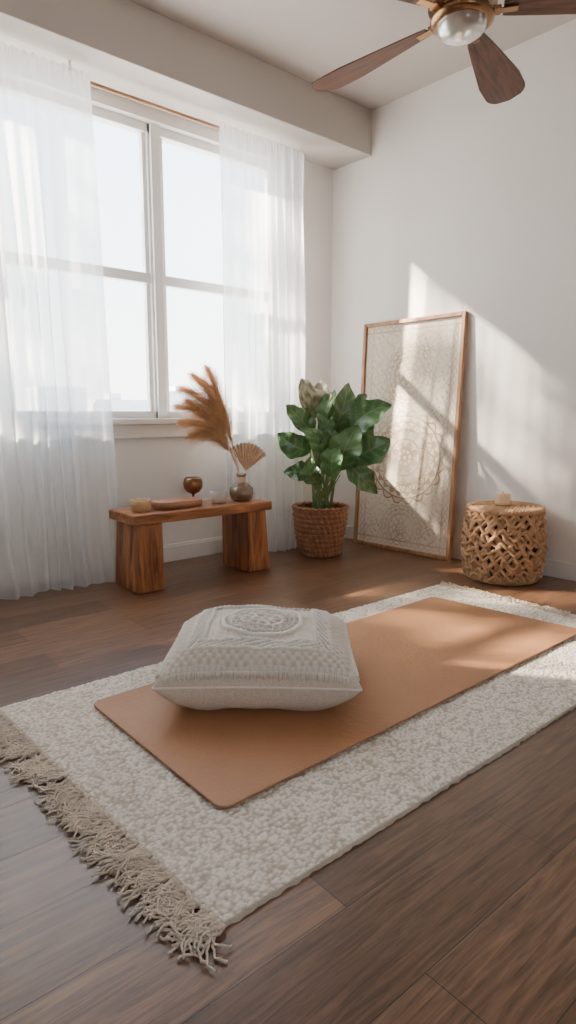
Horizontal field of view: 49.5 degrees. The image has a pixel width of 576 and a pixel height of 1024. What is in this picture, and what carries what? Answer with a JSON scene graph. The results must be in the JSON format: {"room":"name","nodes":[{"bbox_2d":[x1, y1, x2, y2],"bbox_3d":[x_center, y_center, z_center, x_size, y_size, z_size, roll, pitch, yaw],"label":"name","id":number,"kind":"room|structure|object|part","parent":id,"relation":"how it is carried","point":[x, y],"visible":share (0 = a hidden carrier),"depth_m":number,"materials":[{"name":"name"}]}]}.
{"room":"home meditation room","nodes":[
{"label":"home meditation room","id":0,"kind":"room"},
{"bbox_2d":[91,86,332,544],"bbox_3d":[-1.967,-1.041,3.030,5.840,3.030,0.200,-7,11,-39],"label":"wall","id":1,"kind":"structure","parent":0,"point":[150,468],"depth_m":4.21,"materials":[{"name":"paint"}]},
{"bbox_2d":[92,105,157,418],"bbox_3d":[-1.199,-1.418,3.604,0.960,1.740,0.070,-7,11,-39],"label":"window","id":2,"kind":"structure","parent":1,"relation":"in","point":[100,115],"depth_m":3.81,"materials":[{"name":"paint"}]},
{"bbox_2d":[112,418,202,438],"bbox_3d":[-1.138,-0.490,3.690,3.020,0.120,0.155,-7,11,-39],"label":"trim","id":3,"kind":"structure","parent":1,"relation":"attached to","point":[134,427],"depth_m":3.87,"materials":[{"name":"paint"}]},
{"bbox_2d":[149,123,167,417],"bbox_3d":[-1.173,-1.413,3.573,1.020,1.740,0.030,-7,11,-39],"label":"trim","id":4,"kind":"structure","parent":1,"relation":"attached to","point":[154,142],"depth_m":3.86,"materials":[{"name":"paint"}]},
{"bbox_2d":[68,60,299,150],"bbox_3d":[-1.124,-2.264,3.193,3.180,0.082,0.020,-7,11,-39],"label":"curtain rod","id":5,"kind":"object","parent":1,"relation":"attached to","point":[93,84],"visible":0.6,"depth_m":3.49,"materials":[{"name":"brown wood"}]},
{"bbox_2d":[0,41,117,599],"bbox_3d":[-1.589,-0.860,2.917,1.642,2.695,0.184,-7,11,-39],"label":"sheer curtain","id":6,"kind":"object","parent":5,"relation":"hanging from","point":[58,480],"visible":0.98,"depth_m":3.25,"materials":[{"name":"fabric"}]},
{"bbox_3d":[-1.124,-2.233,3.198,3.180,0.020,0.020,-7,11,-39],"label":"rod","id":7,"kind":"part","parent":5,"relation":"part of","materials":[{"name":"brown wood"}]},
{"bbox_2d":[219,122,304,551],"bbox_3d":[-0.126,-1.048,4.166,0.725,2.685,0.129,-7,11,-39],"label":"sheer curtain","id":8,"kind":"object","parent":5,"relation":"hanging from","point":[262,180],"visible":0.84,"depth_m":4.10,"materials":[{"name":"fabric"}]},
{"bbox_2d":[0,0,371,169],"bbox_3d":[-1.780,-2.363,2.615,5.860,0.290,0.360,-7,11,-39],"label":"ceiling beam","id":9,"kind":"structure","parent":1,"relation":"attached to","point":[125,46],"depth_m":3.46,"materials":[{"name":"paint"}]},
{"bbox_2d":[159,127,222,417],"bbox_3d":[-0.464,-1.512,4.213,0.960,1.740,0.070,-7,11,-39],"label":"window","id":10,"kind":"structure","parent":1,"relation":"in","point":[165,136],"depth_m":3.97,"materials":[{"name":"paint"}]},
{"bbox_2d":[163,536,222,562],"bbox_3d":[-1.898,0.412,3.171,5.840,0.115,0.016,-7,11,-39],"label":"baseboard","id":11,"kind":"structure","parent":1,"relation":"attached to","point":[209,546],"depth_m":4.20,"materials":[{"name":"paint"}]},
{"bbox_2d":[0,538,575,1023],"bbox_3d":[0.077,0.841,1.107,6.558,0.100,6.180,-7,11,-39],"label":"floor","id":12,"kind":"structure","parent":0,"point":[461,909],"depth_m":1.26,"materials":[{"name":"brown wood"}]},
{"bbox_2d":[109,497,271,593],"bbox_3d":[-0.551,0.170,3.706,0.920,0.430,0.320,-7,11,-39],"label":"wooden bench","id":13,"kind":"object","parent":12,"relation":"on","point":[139,535],"visible":0.97,"depth_m":3.49,"materials":[{"name":"brown wood"}]},
{"bbox_3d":[-0.830,0.234,3.473,0.164,0.375,0.290,-7,11,-39],"label":"leg","id":14,"kind":"part","parent":13,"relation":"part of","materials":[{"name":"brown wood"}]},
{"bbox_2d":[130,498,150,511],"bbox_3d":[-0.806,-0.036,3.419,0.116,0.065,0.116,-7,11,-39],"label":"candle","id":15,"kind":"object","parent":13,"relation":"on","point":[138,504],"visible":1,"depth_m":3.38,"materials":[{"name":"beige wax"}]},
{"bbox_2d":[151,497,201,509],"bbox_3d":[-0.636,-0.050,3.574,0.300,0.046,0.160,-7,11,-39],"label":"wooden tray","id":16,"kind":"object","parent":13,"relation":"on","point":[178,502],"visible":0.98,"depth_m":3.52,"materials":[{"name":"brown wood"}]},
{"bbox_2d":[183,477,202,496],"bbox_3d":[-0.571,-0.133,3.761,0.120,0.152,0.120,-7,11,-39],"label":"goblet","id":17,"kind":"object","parent":16,"relation":"on","point":[192,485],"visible":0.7,"depth_m":3.71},
{"bbox_2d":[210,489,226,503],"bbox_3d":[-0.415,-0.090,3.729,0.104,0.078,0.104,-7,11,-39],"label":"cup","id":18,"kind":"object","parent":13,"relation":"on","point":[218,496],"visible":1,"depth_m":3.69,"materials":[{"name":"ceramic"}]},
{"bbox_2d":[229,473,253,501],"bbox_3d":[-0.287,-0.153,3.841,0.152,0.167,0.152,-7,11,-39],"label":"vase","id":19,"kind":"object","parent":13,"relation":"on","point":[241,491],"visible":1,"depth_m":3.80,"materials":[{"name":"ceramic"}]},
{"bbox_2d":[170,361,238,473],"bbox_3d":[-0.500,-0.554,3.777,0.436,0.700,0.341,2,9,12],"label":"pampas grass","id":20,"kind":"object","parent":19,"relation":"in","point":[215,427],"depth_m":3.73,"materials":[{"name":"brown plant"}]},
{"bbox_2d":[231,442,265,473],"bbox_3d":[-0.237,-0.311,3.800,0.224,0.233,0.025,0,9,0],"label":"fan","id":21,"kind":"object","parent":19,"relation":"in","point":[248,455],"visible":1,"depth_m":3.79,"materials":[{"name":"beige plant"}]},
{"bbox_3d":[-0.267,0.162,3.940,0.164,0.375,0.290,-7,11,-39],"label":"leg","id":22,"kind":"part","parent":13,"relation":"part of","materials":[{"name":"brown wood"}]},
{"bbox_2d":[0,581,575,972],"bbox_3d":[0.330,0.594,2.316,2.558,0.016,1.342,-7,11,-39],"label":"area rug","id":23,"kind":"object","parent":12,"relation":"on","point":[225,864],"visible":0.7,"depth_m":1.60,"materials":[{"name":"fabric"}]},
{"bbox_2d":[94,597,575,807],"bbox_3d":[0.323,0.571,2.383,1.916,0.007,0.745,-8,12,-40],"label":"yoga mat","id":24,"kind":"object","parent":23,"relation":"on","point":[413,658],"visible":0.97,"depth_m":2.00,"materials":[{"name":"rubber"}]},
{"bbox_2d":[151,604,362,710],"bbox_3d":[-0.090,0.477,2.171,0.641,0.243,0.579,0,9,1],"label":"floor cushion","id":25,"kind":"object","parent":24,"relation":"on","point":[247,656],"visible":1,"depth_m":1.93,"materials":[{"name":"fabric"}]},
{"bbox_3d":[-0.090,0.463,2.168,0.632,0.040,0.574,0,9,1],"label":"yarn trim","id":26,"kind":"part","parent":25,"relation":"part of","materials":[{"name":"white fabric"}]},
{"bbox_2d":[277,378,391,557],"bbox_3d":[0.311,-0.288,4.152,0.680,1.200,0.476,4,10,27],"label":"potted plant","id":27,"kind":"object","parent":12,"relation":"on","point":[343,438],"visible":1,"depth_m":4.11,"materials":[{"name":"green plant"}]},
{"bbox_3d":[0.222,0.127,4.309,0.384,0.330,0.384,-7,11,-39],"label":"basket pot","id":28,"kind":"part","parent":27,"relation":"part of","materials":[{"name":"wicker"}]},
{"bbox_2d":[353,311,468,560],"bbox_3d":[0.817,-0.518,4.330,0.118,1.600,0.830,-8,12,-43],"label":"framed artwork","id":29,"kind":"object","parent":12,"relation":"on","point":[416,365],"visible":0.88,"depth_m":4.27,"materials":[{"name":"brown wood"}]},
{"bbox_2d":[461,500,548,585],"bbox_3d":[1.266,0.172,3.671,0.486,0.432,0.482,1,9,9],"label":"wicker stool","id":30,"kind":"object","parent":12,"relation":"on","point":[504,545],"visible":0.98,"depth_m":3.50,"materials":[{"name":"beige wicker"}]},
{"bbox_2d":[495,492,509,504],"bbox_3d":[1.249,-0.083,3.637,0.084,0.078,0.084,-7,11,-39],"label":"pillar candle","id":31,"kind":"object","parent":30,"relation":"on","point":[501,498],"visible":1,"depth_m":3.60,"materials":[{"name":"wax"}]},
{"bbox_3d":[1.266,-0.029,3.640,0.386,0.026,0.386,-7,11,-39],"label":"woven seat","id":32,"kind":"part","parent":30,"relation":"part of","materials":[{"name":"wicker"}]},
{"bbox_2d":[129,0,575,110],"bbox_3d":[0.077,-2.253,0.628,6.558,0.100,6.180,-7,11,-39],"label":"ceiling","id":33,"kind":"structure","parent":0,"point":[308,40],"depth_m":3.45,"materials":[{"name":"paint"}]},
{"bbox_2d":[312,0,575,103],"bbox_3d":[0.707,-2.286,2.719,1.678,0.473,1.625,-7,11,-39],"label":"ceiling fan","id":34,"kind":"object","parent":33,"relation":"hanging from","point":[457,23],"visible":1,"depth_m":2.86,"materials":[{"name":"brown wood"}]},
{"bbox_3d":[0.395,-2.208,3.074,0.200,0.045,0.705,-8,12,-42],"label":"fan blade","id":35,"kind":"part","parent":34,"relation":"part of","materials":[{"name":"brown wood"}]},
{"bbox_3d":[0.278,-2.115,2.478,0.705,0.045,0.200,-4,10,-25],"label":"fan blade","id":36,"kind":"part","parent":34,"relation":"part of","materials":[{"name":"brown wood"}]},
{"bbox_3d":[0.752,-2.077,2.708,0.208,0.063,0.208,-7,11,-39],"label":"lamp shade","id":37,"kind":"part","parent":34,"relation":"part of","materials":[{"name":"white glass"}]},
{"bbox_3d":[1.028,-2.217,3.134,0.200,0.045,0.705,5,10,32],"label":"fan blade","id":38,"kind":"part","parent":34,"relation":"part of","materials":[{"name":"brown wood"}]},
{"bbox_3d":[1.261,-2.131,2.580,0.705,0.045,0.200,2,9,13],"label":"fan blade","id":39,"kind":"part","parent":34,"relation":"part of","materials":[{"name":"brown wood"}]},
{"bbox_2d":[330,19,575,563],"bbox_3d":[2.321,-1.014,2.858,0.200,3.030,6.000,-8,12,-43],"label":"wall","id":40,"kind":"structure","parent":0,"point":[461,201],"depth_m":3.83,"materials":[{"name":"paint"}]},
{"bbox_2d":[344,525,575,580],"bbox_3d":[2.314,0.457,2.934,0.016,0.100,5.769,-8,12,-43],"label":"baseboard","id":41,"kind":"structure","parent":40,"relation":"attached to","point":[552,568],"depth_m":3.71,"materials":[{"name":"paint"}]},
{"label":"outside","id":42,"kind":"structure","parent":0,"visible":0},
{"bbox_3d":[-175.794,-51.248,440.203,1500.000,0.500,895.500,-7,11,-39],"label":"ground","id":43,"kind":"structure","parent":42,"visible":0},
{"bbox_2d":[111,386,204,410],"bbox_3d":[-37.728,-40.929,276.140,541.067,29.304,73.635,-7,11,-39],"label":"city skyline","id":44,"kind":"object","parent":43,"relation":"on","point":[117,404],"visible":0.08,"depth_m":257.62}
]}

